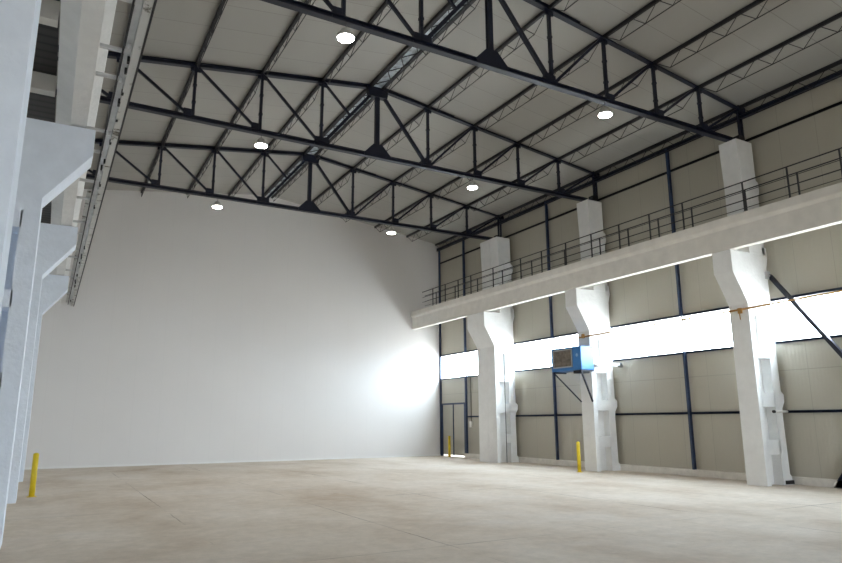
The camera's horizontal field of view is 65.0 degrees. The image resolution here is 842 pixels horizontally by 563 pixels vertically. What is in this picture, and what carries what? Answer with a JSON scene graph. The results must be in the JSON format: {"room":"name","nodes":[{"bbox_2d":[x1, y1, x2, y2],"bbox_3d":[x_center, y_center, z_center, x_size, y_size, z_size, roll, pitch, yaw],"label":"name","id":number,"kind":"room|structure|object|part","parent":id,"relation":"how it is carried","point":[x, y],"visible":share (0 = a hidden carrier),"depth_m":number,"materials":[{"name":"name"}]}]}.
{"room":"empty warehouse","nodes":[
{"label":"empty warehouse","id":0,"kind":"room"},
{"bbox_2d":[25,189,447,467],"bbox_3d":[-7.359,1.789,28.727,19.750,11.720,0.250,6,-14,-29],"label":"wall","id":1,"kind":"structure","parent":0,"point":[194,330],"depth_m":28.18,"materials":[{"name":"paint"}]},
{"bbox_2d":[24,454,440,469],"bbox_3d":[-6.964,7.496,27.565,18.140,0.070,0.030,6,-14,-29],"label":"baseboard","id":2,"kind":"structure","parent":1,"relation":"attached to","point":[58,467],"depth_m":26.89,"materials":[{"name":"white paint"}]},
{"bbox_2d":[0,456,841,562],"bbox_3d":[2.764,3.835,9.733,20.100,0.250,41.900,6,-14,-29],"label":"floor","id":3,"kind":"structure","parent":0,"point":[419,509],"depth_m":11.52,"materials":[{"name":"concrete"}]},
{"bbox_2d":[0,0,41,318],"bbox_3d":[-2.976,-2.110,4.667,1.690,9.330,0.560,6,-14,-29],"label":"concrete column","id":4,"kind":"structure","parent":3,"relation":"on","point":[19,19],"depth_m":4.36,"materials":[{"name":"concrete"}]},
{"bbox_2d":[26,453,38,496],"bbox_3d":[-8.770,4.377,14.962,0.200,0.960,0.200,6,-14,-29],"label":"bollard","id":5,"kind":"object","parent":3,"relation":"on","point":[35,460],"visible":1,"depth_m":14.92,"materials":[{"name":"metal"}]},
{"bbox_2d":[7,223,77,503],"bbox_3d":[-8.763,0.055,14.756,1.690,9.330,0.560,6,-14,-29],"label":"concrete column","id":6,"kind":"structure","parent":3,"relation":"on","point":[56,243],"depth_m":14.54,"materials":[{"name":"concrete"}]},
{"bbox_2d":[19,274,68,481],"bbox_3d":[-11.659,1.139,19.804,1.690,9.330,0.560,6,-14,-29],"label":"concrete column","id":7,"kind":"structure","parent":3,"relation":"on","point":[54,287],"depth_m":19.75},
{"bbox_2d":[0,117,95,547],"bbox_3d":[-5.877,-1.024,9.724,1.690,9.330,0.560,6,-14,-29],"label":"concrete column","id":8,"kind":"structure","parent":3,"relation":"on","point":[54,156],"depth_m":9.50,"materials":[{"name":"concrete"}]},
{"bbox_2d":[49,0,116,303],"bbox_3d":[-7.429,-2.000,13.916,0.628,0.870,26.270,6,-14,-29],"label":"girder","id":9,"kind":"object","parent":8,"relation":"on","point":[84,24],"visible":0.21,"depth_m":9.04,"materials":[{"name":"white paint"}]},
{"bbox_2d":[27,0,59,223],"bbox_3d":[-7.958,-2.445,13.708,0.560,0.080,26.270,6,-14,-29],"label":"deck","id":10,"kind":"object","parent":9,"relation":"on","point":[40,107],"visible":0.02,"depth_m":9.98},
{"bbox_2d":[30,71,56,96],"bbox_3d":[-5.899,-3.043,10.086,0.565,0.270,0.180,6,-14,-29],"label":"crossbeam","id":11,"kind":"object","parent":9,"relation":"attached to","point":[41,83],"visible":0.64,"depth_m":10.08,"materials":[{"name":"beige paint"}]},
{"bbox_2d":[39,0,59,27],"bbox_3d":[-4.867,-3.429,8.287,0.565,0.270,0.180,6,-14,-29],"label":"crossbeam","id":12,"kind":"object","parent":9,"relation":"attached to","point":[49,11],"visible":0.46,"depth_m":8.31,"materials":[{"name":"beige paint"}]},
{"bbox_2d":[65,0,156,306],"bbox_3d":[-7.132,-1.531,14.109,0.465,0.190,26.080,6,-14,-29],"label":"rail","id":13,"kind":"object","parent":9,"relation":"hanging from","point":[143,11],"visible":0.92,"depth_m":9.91,"materials":[{"name":"metal"}]},
{"bbox_2d":[448,436,450,456],"bbox_3d":[1.319,7.671,30.712,0.200,0.960,0.200,6,-14,-29],"label":"bollard","id":14,"kind":"object","parent":3,"relation":"on","point":[449,437],"visible":0.89,"depth_m":30.67,"materials":[{"name":"metal"}]},
{"bbox_2d":[467,240,491,461],"bbox_3d":[2.831,2.809,27.991,1.580,9.330,0.686,6,-14,-29],"label":"concrete column","id":15,"kind":"structure","parent":3,"relation":"on","point":[484,246],"depth_m":27.63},
{"bbox_2d":[86,139,503,239],"bbox_3d":[-4.231,-3.761,25.116,18.090,2.384,0.260,6,-14,-29],"label":"roof truss","id":16,"kind":"object","parent":15,"relation":"on","point":[308,206],"visible":0.72,"depth_m":24.67,"materials":[{"name":"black metal"}]},
{"bbox_2d":[141,150,159,196],"bbox_3d":[-10.230,-4.032,24.946,0.087,0.435,5.480,6,-14,-29],"label":"lattice purlin","id":17,"kind":"object","parent":16,"relation":"attached to","point":[153,165],"visible":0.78,"depth_m":24.46,"materials":[{"name":"black metal"}]},
{"bbox_2d":[161,71,193,148],"bbox_3d":[-7.442,-5.075,20.085,0.087,0.435,5.920,6,-14,-29],"label":"lattice purlin","id":18,"kind":"object","parent":16,"relation":"attached to","point":[189,81],"visible":0.94,"depth_m":19.57,"materials":[{"name":"black metal"}]},
{"bbox_2d":[186,153,213,197],"bbox_3d":[-8.681,-4.090,25.847,0.087,0.435,5.480,6,-14,-29],"label":"lattice purlin","id":19,"kind":"object","parent":16,"relation":"attached to","point":[211,154],"visible":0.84,"depth_m":25.45,"materials":[{"name":"black metal"}]},
{"bbox_2d":[212,199,222,208],"bbox_3d":[-7.139,-2.773,23.166,0.360,0.362,0.360,6,-14,-29],"label":"lamp","id":20,"kind":"object","parent":16,"relation":"hanging from","point":[217,205],"visible":1,"depth_m":23.05,"materials":[{"name":"white"}]},
{"bbox_2d":[214,77,259,151],"bbox_3d":[-5.893,-5.133,20.986,0.087,0.435,5.920,6,-14,-29],"label":"lattice purlin","id":21,"kind":"object","parent":16,"relation":"attached to","point":[257,81],"visible":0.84,"depth_m":20.44,"materials":[{"name":"black metal"}]},
{"bbox_2d":[228,154,262,196],"bbox_3d":[-7.132,-4.147,26.748,0.087,0.435,5.480,6,-14,-29],"label":"lattice purlin","id":22,"kind":"object","parent":16,"relation":"attached to","point":[260,156],"visible":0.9,"depth_m":26.49,"materials":[{"name":"black metal"}]},
{"bbox_2d":[264,156,301,196],"bbox_3d":[-5.828,-4.355,27.599,0.100,0.110,5.380,6,-14,-29],"label":"lattice purlin","id":23,"kind":"object","parent":16,"relation":"attached to","point":[298,159],"visible":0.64,"depth_m":27.36,"materials":[{"name":"black metal"}]},
{"bbox_2d":[271,163,307,201],"bbox_3d":[-5.492,-4.170,27.752,0.132,0.445,5.380,6,-14,-29],"label":"lattice purlin","id":24,"kind":"object","parent":16,"relation":"attached to","point":[305,164],"visible":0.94,"depth_m":27.61,"materials":[{"name":"black metal"}]},
{"bbox_3d":[-5.586,-4.327,27.591,0.316,0.020,5.052,6,-14,-29],"label":"ridge lacing","id":25,"kind":"object","parent":24,"relation":"attached to","visible":0},
{"bbox_2d":[266,160,304,196],"bbox_3d":[-5.645,-4.344,27.702,0.280,0.020,5.340,6,-14,-29],"label":"strip","id":26,"kind":"object","parent":25,"relation":"on","point":[301,160],"visible":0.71,"depth_m":27.85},
{"bbox_2d":[264,84,319,155],"bbox_3d":[-4.344,-5.190,21.887,0.087,0.435,5.920,6,-14,-29],"label":"lattice purlin","id":27,"kind":"object","parent":16,"relation":"attached to","point":[317,87],"visible":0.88,"depth_m":21.44,"materials":[{"name":"black metal"}]},
{"bbox_2d":[312,170,350,205],"bbox_3d":[-4.025,-3.799,28.455,0.070,0.435,5.480,6,-14,-29],"label":"lattice purlin","id":28,"kind":"object","parent":16,"relation":"attached to","point":[347,172],"visible":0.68,"depth_m":27.89,"materials":[{"name":"black metal"}]},
{"bbox_2d":[303,89,365,154],"bbox_3d":[-3.040,-5.399,22.738,0.100,0.110,5.820,6,-14,-29],"label":"lattice purlin","id":29,"kind":"object","parent":16,"relation":"attached to","point":[362,94],"visible":0.79,"depth_m":22.01,"materials":[{"name":"black metal"}]},
{"bbox_2d":[314,98,374,159],"bbox_3d":[-2.704,-5.213,22.891,0.132,0.445,5.820,6,-14,-29],"label":"lattice purlin","id":30,"kind":"object","parent":16,"relation":"attached to","point":[371,100],"visible":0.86,"depth_m":22.57,"materials":[{"name":"black metal"}]},
{"bbox_2d":[308,95,366,152],"bbox_3d":[-2.793,-5.372,22.722,0.316,0.020,5.472,6,-14,-29],"label":"ridge lacing","id":31,"kind":"object","parent":30,"relation":"attached to","point":[365,95],"visible":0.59,"depth_m":22.64,"materials":[{"name":"black metal"}]},
{"bbox_2d":[307,93,370,154],"bbox_3d":[-2.857,-5.387,22.841,0.280,0.020,5.780,6,-14,-29],"label":"strip","id":32,"kind":"object","parent":31,"relation":"on","point":[362,99],"visible":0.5,"depth_m":22.54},
{"bbox_2d":[342,183,390,221],"bbox_3d":[-2.474,-3.394,29.258,0.070,0.435,5.480,6,-14,-29],"label":"lattice purlin","id":33,"kind":"object","parent":16,"relation":"attached to","point":[381,189],"visible":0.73,"depth_m":28.80,"materials":[{"name":"black metal"}]},
{"bbox_2d":[352,109,424,172],"bbox_3d":[-1.237,-4.843,23.594,0.070,0.435,5.920,6,-14,-29],"label":"lattice purlin","id":34,"kind":"object","parent":16,"relation":"attached to","point":[421,112],"visible":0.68,"depth_m":22.89,"materials":[{"name":"black metal"}]},
{"bbox_2d":[387,225,395,233],"bbox_3d":[-1.184,-2.106,26.439,0.360,0.362,0.360,6,-14,-29],"label":"lamp","id":35,"kind":"object","parent":16,"relation":"hanging from","point":[391,230],"visible":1,"depth_m":26.32,"materials":[{"name":"white"}]},
{"bbox_2d":[374,195,428,231],"bbox_3d":[-0.923,-2.990,30.061,0.070,0.435,5.480,6,-14,-29],"label":"lattice purlin","id":36,"kind":"object","parent":16,"relation":"attached to","point":[418,201],"visible":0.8,"depth_m":29.72,"materials":[{"name":"black metal"}]},
{"bbox_2d":[393,127,470,186],"bbox_3d":[0.314,-4.438,24.397,0.070,0.435,5.920,6,-14,-29],"label":"lattice purlin","id":37,"kind":"object","parent":16,"relation":"attached to","point":[462,133],"visible":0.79,"depth_m":23.84,"materials":[{"name":"black metal"}]},
{"bbox_2d":[406,207,463,241],"bbox_3d":[0.628,-2.585,30.863,0.070,0.435,5.480,6,-14,-29],"label":"lattice purlin","id":38,"kind":"object","parent":16,"relation":"attached to","point":[451,213],"visible":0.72,"depth_m":30.72,"materials":[{"name":"black metal"}]},
{"bbox_2d":[435,217,495,249],"bbox_3d":[2.091,-2.203,31.621,0.070,0.435,5.480,6,-14,-29],"label":"lattice purlin","id":39,"kind":"object","parent":16,"relation":"attached to","point":[489,220],"visible":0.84,"depth_m":31.53,"materials":[{"name":"black metal"}]},
{"bbox_2d":[431,144,514,198],"bbox_3d":[1.865,-4.033,25.200,0.070,0.435,5.920,6,-14,-29],"label":"lattice purlin","id":40,"kind":"object","parent":16,"relation":"attached to","point":[504,150],"visible":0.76,"depth_m":25.09,"materials":[{"name":"black metal"}]},
{"bbox_2d":[466,160,554,210],"bbox_3d":[3.416,-3.628,26.003,0.070,0.435,5.920,6,-14,-29],"label":"lattice purlin","id":41,"kind":"object","parent":16,"relation":"attached to","point":[541,167],"visible":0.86,"depth_m":26.21,"materials":[{"name":"black metal"}]},
{"bbox_2d":[499,174,589,221],"bbox_3d":[4.879,-3.246,26.760,0.070,0.435,5.920,6,-14,-29],"label":"lattice purlin","id":42,"kind":"object","parent":16,"relation":"attached to","point":[584,177],"visible":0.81,"depth_m":26.80,"materials":[{"name":"black metal"}]},
{"bbox_2d":[476,237,518,462],"bbox_3d":[3.139,2.694,27.454,1.580,9.330,0.560,6,-14,-29],"label":"concrete column","id":43,"kind":"structure","parent":3,"relation":"on","point":[495,328],"depth_m":27.15,"materials":[{"name":"concrete"}]},
{"bbox_2d":[503,351,506,453],"bbox_3d":[3.419,5.039,26.759,0.028,4.450,0.028,6,-14,-29],"label":"conduit","id":44,"kind":"object","parent":43,"relation":"attached to","point":[503,351],"visible":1,"depth_m":26.73,"materials":[{"name":"metal"}]},
{"bbox_2d":[576,442,580,471],"bbox_3d":[5.115,5.682,21.414,0.200,0.960,0.200,6,-14,-29],"label":"bollard","id":45,"kind":"object","parent":3,"relation":"on","point":[577,443],"visible":1,"depth_m":21.36,"materials":[{"name":"metal"}]},
{"bbox_2d":[565,199,620,471],"bbox_3d":[5.825,1.689,22.772,1.580,9.330,0.560,6,-14,-29],"label":"concrete column","id":46,"kind":"structure","parent":3,"relation":"on","point":[587,307],"depth_m":22.47,"materials":[{"name":"concrete"}]},
{"bbox_2d":[56,45,599,201],"bbox_3d":[-1.336,-4.845,20.067,18.090,2.384,0.260,6,-14,-29],"label":"roof truss","id":47,"kind":"object","parent":46,"relation":"on","point":[376,151],"visible":0.8,"depth_m":19.50,"materials":[{"name":"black metal"}]},
{"bbox_2d":[195,0,227,67],"bbox_3d":[-4.551,-6.157,15.045,0.087,0.435,5.900,6,-14,-29],"label":"lattice purlin","id":48,"kind":"object","parent":47,"relation":"attached to","point":[219,12],"visible":1,"depth_m":15.92,"materials":[{"name":"black metal"}]},
{"bbox_2d":[254,134,267,147],"bbox_3d":[-4.365,-3.870,18.050,0.360,0.362,0.360,6,-14,-29],"label":"lamp","id":49,"kind":"object","parent":47,"relation":"hanging from","point":[260,143],"visible":1,"depth_m":17.95,"materials":[{"name":"white"}]},
{"bbox_2d":[261,0,315,76],"bbox_3d":[-3.002,-6.214,15.946,0.087,0.435,5.900,6,-14,-29],"label":"lattice purlin","id":50,"kind":"object","parent":47,"relation":"attached to","point":[297,17],"visible":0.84,"depth_m":16.72,"materials":[{"name":"black metal"}]},
{"bbox_2d":[322,0,398,83],"bbox_3d":[-1.453,-6.272,16.847,0.087,0.435,5.900,6,-14,-29],"label":"lattice purlin","id":51,"kind":"object","parent":47,"relation":"attached to","point":[383,6],"visible":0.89,"depth_m":17.36,"materials":[{"name":"black metal"}]},
{"bbox_2d":[369,0,457,86],"bbox_3d":[-0.149,-6.480,17.698,0.100,0.110,5.800,6,-14,-29],"label":"lattice purlin","id":52,"kind":"object","parent":47,"relation":"attached to","point":[447,6],"visible":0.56,"depth_m":18.13,"materials":[{"name":"black metal"}]},
{"bbox_2d":[381,0,479,92],"bbox_3d":[0.187,-6.294,17.851,0.132,0.445,5.800,6,-14,-29],"label":"lattice purlin","id":53,"kind":"object","parent":47,"relation":"attached to","point":[461,12],"visible":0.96,"depth_m":17.58,"materials":[{"name":"black metal"}]},
{"bbox_2d":[376,1,467,83],"bbox_3d":[0.093,-6.452,17.690,0.316,0.020,5.472,6,-14,-29],"label":"ridge lacing","id":54,"kind":"object","parent":53,"relation":"attached to","point":[467,1],"visible":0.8,"depth_m":18.41,"materials":[{"name":"black metal"}]},
{"bbox_2d":[374,0,469,87],"bbox_3d":[0.034,-6.469,17.801,0.280,0.020,5.760,6,-14,-29],"label":"strip","id":55,"kind":"object","parent":54,"relation":"on","point":[412,50],"visible":0.56,"depth_m":18.56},
{"bbox_2d":[467,181,477,189],"bbox_3d":[1.660,-3.196,21.361,0.360,0.362,0.360,6,-14,-29],"label":"lamp","id":56,"kind":"object","parent":47,"relation":"hanging from","point":[472,185],"visible":1,"depth_m":21.26,"materials":[{"name":"white"}]},
{"bbox_2d":[427,11,543,111],"bbox_3d":[1.654,-5.924,18.554,0.070,0.435,5.900,6,-14,-29],"label":"lattice purlin","id":57,"kind":"object","parent":47,"relation":"attached to","point":[541,14],"visible":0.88,"depth_m":18.54,"materials":[{"name":"black metal"}]},
{"bbox_2d":[474,39,598,130],"bbox_3d":[3.205,-5.519,19.357,0.070,0.435,5.900,6,-14,-29],"label":"lattice purlin","id":58,"kind":"object","parent":47,"relation":"attached to","point":[574,57],"visible":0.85,"depth_m":19.40,"materials":[{"name":"black metal"}]},
{"bbox_2d":[517,65,648,147],"bbox_3d":[4.756,-5.114,20.160,0.070,0.435,5.900,6,-14,-29],"label":"lattice purlin","id":59,"kind":"object","parent":47,"relation":"attached to","point":[634,74],"visible":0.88,"depth_m":20.15,"materials":[{"name":"black metal"}]},
{"bbox_2d":[558,88,694,164],"bbox_3d":[6.307,-4.710,20.962,0.070,0.435,5.900,6,-14,-29],"label":"lattice purlin","id":60,"kind":"object","parent":47,"relation":"attached to","point":[675,99],"visible":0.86,"depth_m":20.94,"materials":[{"name":"black metal"}]},
{"bbox_2d":[594,109,732,178],"bbox_3d":[7.770,-4.328,21.720,0.070,0.435,5.900,6,-14,-29],"label":"lattice purlin","id":61,"kind":"object","parent":47,"relation":"attached to","point":[717,117],"visible":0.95,"depth_m":21.63,"materials":[{"name":"black metal"}]},
{"bbox_2d":[551,345,593,401],"bbox_3d":[5.163,3.175,22.425,0.643,1.835,1.480,6,-14,-29],"label":"heater","id":62,"kind":"object","parent":46,"relation":"attached to","point":[575,359],"visible":1,"depth_m":22.09,"materials":[{"name":"blue metal"}]},
{"bbox_2d":[553,348,572,368],"bbox_3d":[4.827,2.635,22.513,0.035,0.620,0.960,6,-14,-29],"label":"grille","id":63,"kind":"object","parent":62,"relation":"attached to","point":[562,357],"depth_m":22.49,"materials":[{"name":"metal"}]},
{"bbox_3d":[5.155,2.663,22.531,0.570,0.790,1.480,6,-14,-29],"label":"casing","id":64,"kind":"part","parent":62,"relation":"part of","materials":[{"name":"blue metal"}]},
{"bbox_2d":[594,363,622,367],"bbox_3d":[6.290,2.818,22.226,1.183,0.157,0.157,5,-13,-25],"label":"flue pipe","id":65,"kind":"object","parent":62,"relation":"attached to","point":[618,365],"visible":1,"depth_m":22.19,"materials":[{"name":"white metal"}]},
{"bbox_2d":[578,290,841,337],"bbox_3d":[8.395,0.746,17.600,0.063,0.246,12.081,6,-14,-29],"label":"gas pipe","id":66,"kind":"object","parent":46,"relation":"attached to","point":[739,310],"visible":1,"depth_m":17.84,"materials":[{"name":"metal"}]},
{"bbox_2d":[712,138,792,486],"bbox_3d":[8.710,0.609,17.741,1.580,9.330,0.560,6,-14,-29],"label":"concrete column","id":67,"kind":"structure","parent":3,"relation":"on","point":[739,273],"depth_m":17.41,"materials":[{"name":"concrete"}]},
{"bbox_2d":[260,0,744,141],"bbox_3d":[1.550,-5.925,15.036,18.090,2.384,0.260,6,-14,-29],"label":"roof truss","id":68,"kind":"object","parent":67,"relation":"on","point":[490,59],"visible":0.91,"depth_m":15.53,"materials":[{"name":"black metal"}]},
{"bbox_2d":[337,27,354,42],"bbox_3d":[-1.480,-4.950,13.019,0.360,0.362,0.360,6,-14,-29],"label":"lamp","id":69,"kind":"object","parent":68,"relation":"hanging from","point":[345,35],"visible":1,"depth_m":12.92,"materials":[{"name":"white"}]},
{"bbox_2d":[548,0,577,10],"bbox_3d":[4.547,-7.006,13.510,0.070,0.435,5.930,6,-14,-29],"label":"lattice purlin","id":70,"kind":"object","parent":68,"relation":"attached to","point":[552,5],"visible":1,"depth_m":15.78,"materials":[{"name":"black metal"}]},
{"bbox_2d":[598,102,612,117],"bbox_3d":[4.546,-4.275,16.330,0.360,0.362,0.360,6,-14,-29],"label":"lamp","id":71,"kind":"object","parent":68,"relation":"hanging from","point":[605,112],"visible":1,"depth_m":16.23,"materials":[{"name":"white"}]},
{"bbox_2d":[602,0,680,40],"bbox_3d":[6.098,-6.602,14.313,0.070,0.435,5.930,6,-14,-29],"label":"lattice purlin","id":72,"kind":"object","parent":68,"relation":"attached to","point":[654,2],"visible":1,"depth_m":15.90,"materials":[{"name":"black metal"}]},
{"bbox_2d":[653,0,789,67],"bbox_3d":[7.649,-6.197,15.116,0.070,0.435,5.930,6,-14,-29],"label":"lattice purlin","id":73,"kind":"object","parent":68,"relation":"attached to","point":[735,15],"visible":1,"depth_m":16.03,"materials":[{"name":"black metal"}]},
{"bbox_2d":[698,12,841,91],"bbox_3d":[9.200,-5.792,15.918,0.070,0.435,5.930,6,-14,-29],"label":"lattice purlin","id":74,"kind":"object","parent":68,"relation":"attached to","point":[839,15],"visible":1,"depth_m":16.50,"materials":[{"name":"black metal"}]},
{"bbox_2d":[739,59,841,112],"bbox_3d":[10.664,-5.410,16.676,0.070,0.435,5.930,6,-14,-29],"label":"lattice purlin","id":75,"kind":"object","parent":68,"relation":"attached to","point":[828,67],"visible":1,"depth_m":17.78,"materials":[{"name":"black metal"}]},
{"bbox_2d":[411,182,841,329],"bbox_3d":[6.225,-0.446,21.414,0.700,0.860,26.270,6,-14,-29],"label":"girder","id":76,"kind":"object","parent":67,"relation":"on","point":[819,208],"visible":1,"depth_m":19.25,"materials":[{"name":"beige paint"}]},
{"bbox_2d":[422,147,841,305],"bbox_3d":[5.745,-1.216,21.840,0.070,0.827,23.215,6,-14,-29],"label":"walkway railing","id":77,"kind":"object","parent":76,"relation":"on","point":[838,149],"visible":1,"depth_m":19.72,"materials":[{"name":"metal"}]},
{"bbox_3d":[5.673,-1.181,21.964,0.070,0.810,0.070,6,-14,-29],"label":"post","id":78,"kind":"part","parent":77,"relation":"part of","materials":[{"name":"metal"}]},
{"bbox_3d":[6.279,-1.407,20.907,0.070,0.810,0.070,6,-14,-29],"label":"post","id":79,"kind":"part","parent":77,"relation":"part of","materials":[{"name":"metal"}]},
{"bbox_3d":[6.881,-1.633,19.858,0.070,0.810,0.070,6,-14,-29],"label":"post","id":80,"kind":"part","parent":77,"relation":"part of","materials":[{"name":"metal"}]},
{"bbox_3d":[7.473,-1.854,18.826,0.070,0.810,0.070,6,-14,-29],"label":"post","id":81,"kind":"part","parent":77,"relation":"part of","materials":[{"name":"metal"}]},
{"bbox_3d":[8.402,-2.202,17.206,0.070,0.810,0.070,6,-14,-29],"label":"post","id":82,"kind":"part","parent":77,"relation":"part of","materials":[{"name":"metal"}]},
{"bbox_3d":[8.994,-2.423,16.174,0.070,0.810,0.070,6,-14,-29],"label":"post","id":83,"kind":"part","parent":77,"relation":"part of","materials":[{"name":"metal"}]},
{"bbox_3d":[9.610,-2.654,15.099,0.070,0.810,0.070,6,-14,-29],"label":"post","id":84,"kind":"part","parent":77,"relation":"part of","materials":[{"name":"paint"}]},
{"bbox_2d":[426,157,841,305],"bbox_3d":[6.068,-1.085,22.466,0.070,0.827,24.015,6,-14,-29],"label":"walkway railing","id":85,"kind":"object","parent":76,"relation":"on","point":[799,193],"visible":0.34,"depth_m":20.19,"materials":[{"name":"metal"}]},
{"bbox_3d":[8.755,-2.081,17.781,0.070,0.810,0.070,6,-14,-29],"label":"post","id":86,"kind":"part","parent":85,"relation":"part of","materials":[{"name":"metal"}]},
{"bbox_3d":[9.464,-2.347,16.544,0.070,0.810,0.070,6,-14,-29],"label":"post","id":87,"kind":"part","parent":85,"relation":"part of","materials":[{"name":"metal"}]},
{"bbox_2d":[772,410,787,412],"bbox_3d":[9.303,3.369,17.101,0.580,0.076,0.080,6,-14,-29],"label":"pipe stub","id":88,"kind":"object","parent":67,"relation":"attached to","point":[773,411],"visible":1,"depth_m":17.06,"materials":[{"name":"white metal"}]},
{"bbox_2d":[786,480,794,483],"bbox_3d":[9.409,5.112,16.814,0.330,0.090,0.045,6,-14,-29],"label":"shoe","id":89,"kind":"object","parent":3,"relation":"on","point":[788,481],"visible":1,"depth_m":16.80,"materials":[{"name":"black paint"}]},
{"bbox_2d":[764,271,841,357],"bbox_3d":[10.365,2.109,15.719,0.160,5.577,3.958,6,-14,-29],"label":"brace","id":90,"kind":"object","parent":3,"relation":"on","point":[768,275],"visible":1,"depth_m":16.91,"materials":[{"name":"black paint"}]},
{"bbox_3d":[9.413,-0.166,17.935,0.140,0.200,0.080,6,-14,-29],"label":"plate","id":91,"kind":"part","parent":90,"relation":"part of","materials":[{"name":"grey paint"}]},
{"bbox_2d":[834,474,841,488],"bbox_3d":[11.072,1.882,14.718,0.150,5.564,4.400,6,-14,-29],"label":"brace","id":92,"kind":"object","parent":3,"relation":"on","point":[840,477],"visible":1,"depth_m":15.89,"materials":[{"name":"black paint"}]},
{"bbox_2d":[55,0,841,244],"bbox_3d":[2.714,-7.138,12.059,20.100,1.557,41.900,6,-14,-29],"label":"ceiling","id":93,"kind":"structure","parent":0,"point":[247,33],"depth_m":19.27,"materials":[{"name":"metal"}]},
{"bbox_2d":[439,65,841,478],"bbox_3d":[11.121,-0.592,15.476,0.120,10.320,41.300,6,-14,-29],"label":"wall","id":94,"kind":"structure","parent":0,"point":[810,372],"depth_m":20.51,"materials":[{"name":"metal"}]},
{"bbox_2d":[438,251,441,455],"bbox_3d":[0.962,3.422,32.943,0.065,10.200,0.098,6,-14,-29],"label":"trim","id":95,"kind":"structure","parent":94,"relation":"attached to","point":[439,272],"depth_m":32.76,"materials":[{"name":"blue metal"}]},
{"bbox_2d":[441,402,465,456],"bbox_3d":[1.565,7.008,31.254,0.120,2.480,2.100,6,-14,-29],"label":"door","id":96,"kind":"structure","parent":94,"relation":"in","point":[453,414],"depth_m":31.21,"materials":[{"name":"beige metal"}]},
{"bbox_2d":[467,352,469,375],"bbox_3d":[3.710,3.299,28.150,0.100,1.130,6.150,6,-14,-29],"label":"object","id":97,"kind":"structure","parent":94,"relation":"in","point":[468,354],"depth_m":30.76,"materials":[{"name":"white glass"}]},
{"bbox_2d":[469,377,472,426],"bbox_3d":[2.267,5.500,30.116,0.098,2.250,0.160,6,-14,-29],"label":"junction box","id":98,"kind":"object","parent":94,"relation":"attached to","point":[471,421],"visible":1,"depth_m":29.95,"materials":[{"name":"white plastic"}]},
{"bbox_2d":[439,101,841,263],"bbox_3d":[11.048,-4.680,16.253,0.059,0.068,41.200,6,-14,-29],"label":"beam","id":99,"kind":"structure","parent":94,"relation":"attached to","point":[840,102],"depth_m":21.02,"materials":[{"name":"black metal"}]},
{"bbox_2d":[440,287,841,356],"bbox_3d":[11.069,-0.062,15.274,0.059,0.068,41.200,6,-14,-29],"label":"beam","id":100,"kind":"structure","parent":94,"relation":"attached to","point":[838,288],"depth_m":20.65,"materials":[{"name":"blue metal"}]},
{"bbox_2d":[441,334,841,379],"bbox_3d":[11.074,1.072,15.034,0.059,0.068,41.200,6,-14,-29],"label":"beam","id":101,"kind":"structure","parent":94,"relation":"attached to","point":[839,335],"depth_m":20.11,"materials":[{"name":"blue metal"}]},
{"bbox_2d":[464,453,841,487],"bbox_3d":[11.634,4.349,13.432,0.220,0.200,39.120,6,-14,-29],"label":"baseboard","id":102,"kind":"structure","parent":94,"relation":"attached to","point":[807,481],"depth_m":19.78,"materials":[{"name":"white concrete"}]},
{"bbox_2d":[462,238,468,452],"bbox_3d":[2.071,2.844,30.890,0.120,10.070,0.075,6,-14,-29],"label":"wall post","id":103,"kind":"object","parent":102,"relation":"on","point":[463,241],"visible":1,"depth_m":30.77,"materials":[{"name":"blue metal"}]},
{"bbox_3d":[2.053,0.618,31.357,0.100,5.520,0.075,6,-14,-29],"label":"post","id":104,"kind":"part","parent":103,"relation":"part of","materials":[{"name":"blue metal"}]},
{"bbox_3d":[2.077,6.066,30.202,0.100,3.480,0.075,6,-14,-29],"label":"post","id":105,"kind":"part","parent":103,"relation":"part of","materials":[{"name":"blue metal"}]},
{"bbox_2d":[544,202,558,459],"bbox_3d":[5.079,1.718,25.645,0.120,10.070,0.075,6,-14,-29],"label":"wall post","id":106,"kind":"object","parent":102,"relation":"on","point":[546,205],"visible":0.74,"depth_m":25.56,"materials":[{"name":"blue metal"}]},
{"bbox_3d":[5.061,-0.508,26.112,0.100,5.520,0.075,6,-14,-29],"label":"post","id":107,"kind":"part","parent":106,"relation":"part of","materials":[{"name":"blue metal"}]},
{"bbox_3d":[5.085,4.941,24.957,0.100,3.480,0.075,6,-14,-29],"label":"post","id":108,"kind":"part","parent":106,"relation":"part of","materials":[{"name":"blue metal"}]},
{"bbox_2d":[437,70,841,250],"bbox_3d":[7.257,-4.013,22.789,0.130,0.120,26.300,6,-14,-29],"label":"beam","id":109,"kind":"structure","parent":106,"relation":"on","point":[744,115],"depth_m":21.14,"materials":[{"name":"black metal"}]},
{"bbox_2d":[665,148,696,469],"bbox_3d":[8.039,0.611,20.486,0.120,10.070,0.075,6,-14,-29],"label":"wall post","id":110,"kind":"object","parent":102,"relation":"on","point":[679,296],"visible":0.96,"depth_m":20.29,"materials":[{"name":"blue metal"}]},
{"bbox_3d":[8.020,-1.615,20.953,0.100,5.520,0.075,6,-14,-29],"label":"post","id":111,"kind":"part","parent":110,"relation":"part of","materials":[{"name":"blue metal"}]},
{"bbox_3d":[8.044,3.834,19.798,0.100,3.480,0.075,6,-14,-29],"label":"post","id":112,"kind":"part","parent":110,"relation":"part of","materials":[{"name":"blue metal"}]},
{"bbox_2d":[468,409,841,416],"bbox_3d":[11.596,2.651,13.763,0.059,0.068,39.100,6,-14,-29],"label":"beam","id":113,"kind":"structure","parent":94,"relation":"attached to","point":[834,410],"depth_m":20.04,"materials":[{"name":"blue metal"}]},
{"bbox_2d":[684,316,689,350],"bbox_3d":[10.215,0.865,16.808,0.100,1.130,8.350,6,-14,-29],"label":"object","id":114,"kind":"structure","parent":94,"relation":"in","point":[685,321],"depth_m":20.33,"materials":[{"name":"white glass"}]}
]}

